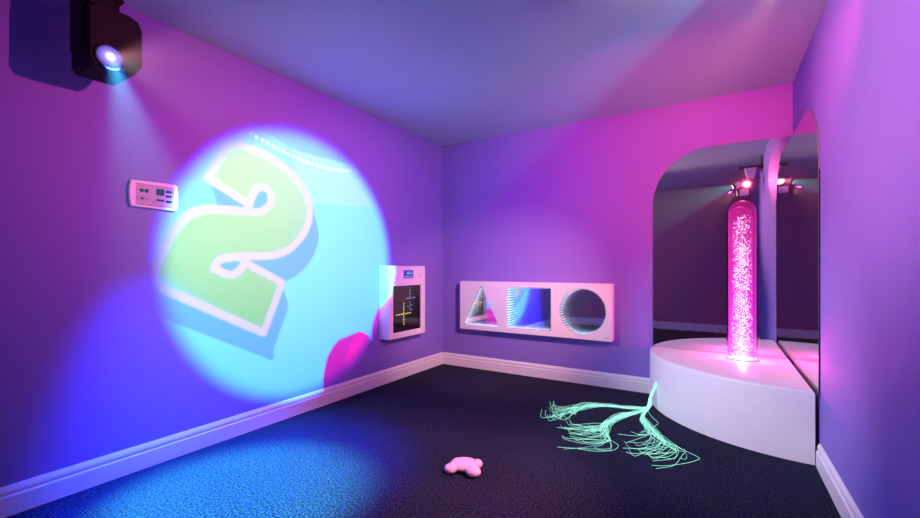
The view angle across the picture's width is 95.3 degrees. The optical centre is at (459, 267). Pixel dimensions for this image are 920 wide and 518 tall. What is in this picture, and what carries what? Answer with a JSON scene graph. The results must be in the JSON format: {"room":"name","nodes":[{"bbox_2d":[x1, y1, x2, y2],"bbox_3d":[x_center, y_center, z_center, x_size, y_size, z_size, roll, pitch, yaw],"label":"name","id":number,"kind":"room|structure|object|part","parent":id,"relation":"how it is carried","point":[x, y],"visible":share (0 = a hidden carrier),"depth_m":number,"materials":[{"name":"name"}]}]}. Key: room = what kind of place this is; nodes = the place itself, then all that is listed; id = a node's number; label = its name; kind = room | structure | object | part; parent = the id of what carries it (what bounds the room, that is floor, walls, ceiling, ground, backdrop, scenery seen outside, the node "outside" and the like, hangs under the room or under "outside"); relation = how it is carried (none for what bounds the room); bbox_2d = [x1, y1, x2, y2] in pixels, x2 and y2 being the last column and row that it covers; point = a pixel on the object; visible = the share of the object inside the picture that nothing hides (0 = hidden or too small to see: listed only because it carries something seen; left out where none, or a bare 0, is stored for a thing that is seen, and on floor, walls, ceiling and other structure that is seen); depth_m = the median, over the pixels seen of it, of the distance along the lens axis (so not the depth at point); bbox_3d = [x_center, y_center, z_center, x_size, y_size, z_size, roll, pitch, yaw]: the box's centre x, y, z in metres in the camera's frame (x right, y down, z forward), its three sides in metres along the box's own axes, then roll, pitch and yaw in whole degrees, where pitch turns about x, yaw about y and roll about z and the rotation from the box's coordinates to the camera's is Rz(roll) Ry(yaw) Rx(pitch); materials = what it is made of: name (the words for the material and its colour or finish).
{"room":"sensory room","nodes":[
{"label":"sensory room","id":0,"kind":"room"},
{"bbox_2d":[0,0,441,487],"bbox_3d":[-1.328,-0.139,2.888,0.100,2.400,4.376,0,0,32],"label":"wall","id":1,"kind":"structure","parent":0,"point":[123,326],"depth_m":2.38,"materials":[{"name":"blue paint"}]},
{"bbox_2d":[70,0,141,85],"bbox_3d":[-1.641,-1.079,1.904,0.395,0.480,0.202,0,0,32],"label":"projector","id":2,"kind":"object","parent":1,"relation":"attached to","point":[106,42],"visible":1,"depth_m":1.79,"materials":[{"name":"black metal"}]},
{"bbox_3d":[-1.625,-1.057,1.779,0.140,0.255,0.006,0,0,32],"label":"arm","id":3,"kind":"part","parent":2,"relation":"part of","materials":[{"name":"black metal"}]},
{"bbox_2d":[127,179,178,211],"bbox_3d":[-1.641,-0.385,2.252,0.030,0.148,0.232,0,0,32],"label":"control panel","id":4,"kind":"object","parent":1,"relation":"attached to","point":[142,194],"visible":1,"depth_m":2.24,"materials":[{"name":"white plastic"}]},
{"bbox_3d":[-1.631,-0.383,2.247,0.001,0.113,0.178,0,0,32],"label":"printed plate","id":5,"kind":"part","parent":4,"relation":"part of","materials":[{"name":"grey plastic"}]},
{"bbox_2d":[0,352,442,517],"bbox_3d":[-1.278,0.997,2.857,0.019,0.127,4.176,0,0,32],"label":"baseboard","id":6,"kind":"structure","parent":1,"relation":"attached to","point":[21,496],"depth_m":2.33,"materials":[{"name":"white paint"}]},
{"bbox_2d":[379,266,424,339],"bbox_3d":[-0.534,0.316,3.968,0.123,0.661,0.537,0,0,32],"label":"panel","id":7,"kind":"object","parent":1,"relation":"attached to","point":[401,288],"visible":1,"depth_m":3.86,"materials":[{"name":"white plastic"}]},
{"bbox_2d":[6,364,840,517],"bbox_3d":[0.018,1.111,2.062,3.259,0.100,4.376,0,0,32],"label":"floor","id":8,"kind":"structure","parent":0,"point":[383,451],"depth_m":2.20,"materials":[{"name":"carpet"}]},
{"bbox_2d":[444,457,482,477],"bbox_3d":[0.023,1.032,2.181,0.192,0.057,0.154,0,0,15],"label":"toy","id":9,"kind":"object","parent":8,"relation":"on","point":[471,466],"visible":1,"depth_m":2.15,"materials":[{"name":"pink plastic"}]},
{"bbox_2d":[541,382,699,468],"bbox_3d":[0.965,0.954,2.733,0.869,0.211,1.051,0,0,12],"label":"bundle","id":10,"kind":"object","parent":8,"relation":"on","point":[645,409],"visible":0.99,"depth_m":2.78,"materials":[{"name":"teal plastic"}]},
{"bbox_2d":[650,347,814,464],"bbox_3d":[1.754,0.863,2.890,0.925,0.395,0.939,0,0,32],"label":"platform","id":11,"kind":"object","parent":8,"relation":"on","point":[765,406],"visible":0.99,"depth_m":2.54,"materials":[{"name":"white plastic"}]},
{"bbox_2d":[727,200,757,361],"bbox_3d":[2.047,0.089,3.044,0.192,1.153,0.192,0,0,6],"label":"tube","id":12,"kind":"object","parent":11,"relation":"on","point":[745,358],"visible":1,"depth_m":3.04,"materials":[{"name":"clear plastic"}]},
{"bbox_2d":[123,0,825,145],"bbox_3d":[0.018,-1.389,2.062,3.259,0.100,4.376,0,0,32],"label":"ceiling","id":13,"kind":"structure","parent":0,"point":[441,72],"depth_m":2.59,"materials":[{"name":"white paint"}]},
{"bbox_2d":[442,83,792,377],"bbox_3d":[1.136,-0.139,3.885,3.059,2.400,0.100,0,0,32],"label":"wall","id":14,"kind":"structure","parent":0,"point":[570,202],"depth_m":3.85,"materials":[{"name":"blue paint"}]},
{"bbox_2d":[460,281,613,341],"bbox_3d":[0.678,0.392,4.045,1.527,0.498,0.105,0,0,32],"label":"mirror panel","id":15,"kind":"object","parent":14,"relation":"attached to","point":[585,311],"visible":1,"depth_m":3.94,"materials":[{"name":"white plastic"}]},
{"bbox_2d":[464,286,498,326],"bbox_3d":[0.226,0.390,4.288,0.402,0.413,0.041,0,0,32],"label":"mirror","id":16,"kind":"object","parent":15,"relation":"attached to","point":[481,303],"depth_m":4.27,"materials":[{"name":"silver glass"}]},
{"bbox_2d":[507,287,550,330],"bbox_3d":[0.663,0.391,4.020,0.447,0.400,0.041,0,0,32],"label":"square mirror","id":17,"kind":"object","parent":15,"relation":"attached to","point":[528,308],"depth_m":4.00,"materials":[{"name":"silver glass"}]},
{"bbox_2d":[560,288,605,334],"bbox_3d":[1.099,0.393,3.753,0.411,0.411,0.041,0,0,32],"label":"round mirror","id":18,"kind":"object","parent":15,"relation":"attached to","point":[582,310],"depth_m":3.73,"materials":[{"name":"silver glass"}]},
{"bbox_2d":[443,352,649,393],"bbox_3d":[0.708,0.997,4.077,2.091,0.127,0.019,0,0,32],"label":"baseboard","id":19,"kind":"structure","parent":14,"relation":"attached to","point":[595,378],"depth_m":3.96,"materials":[{"name":"white paint"}]},
{"bbox_2d":[653,136,791,361],"bbox_3d":[2.013,-0.133,3.284,0.922,1.644,0.007,0,0,32],"label":"wall mirror","id":20,"kind":"object","parent":14,"relation":"attached to","point":[692,198],"visible":0.97,"depth_m":3.25,"materials":[{"name":"silver metal"}]},
{"bbox_2d":[793,0,919,517],"bbox_3d":[1.365,-0.139,1.237,0.100,2.400,4.376,0,0,32],"label":"wall","id":21,"kind":"structure","parent":0,"point":[858,73],"depth_m":1.51,"materials":[{"name":"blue paint"}]},
{"bbox_2d":[792,110,819,396],"bbox_3d":[2.162,-0.133,2.639,0.007,1.644,0.950,0,0,32],"label":"wall mirror","id":22,"kind":"object","parent":21,"relation":"attached to","point":[805,138],"visible":1,"depth_m":2.54,"materials":[{"name":"silver metal"}]},
{"bbox_2d":[816,443,863,517],"bbox_3d":[1.064,0.997,0.860,0.019,0.127,3.219,0,0,32],"label":"baseboard","id":23,"kind":"structure","parent":21,"relation":"attached to","point":[846,506],"depth_m":1.88,"materials":[{"name":"white paint"}]}
]}

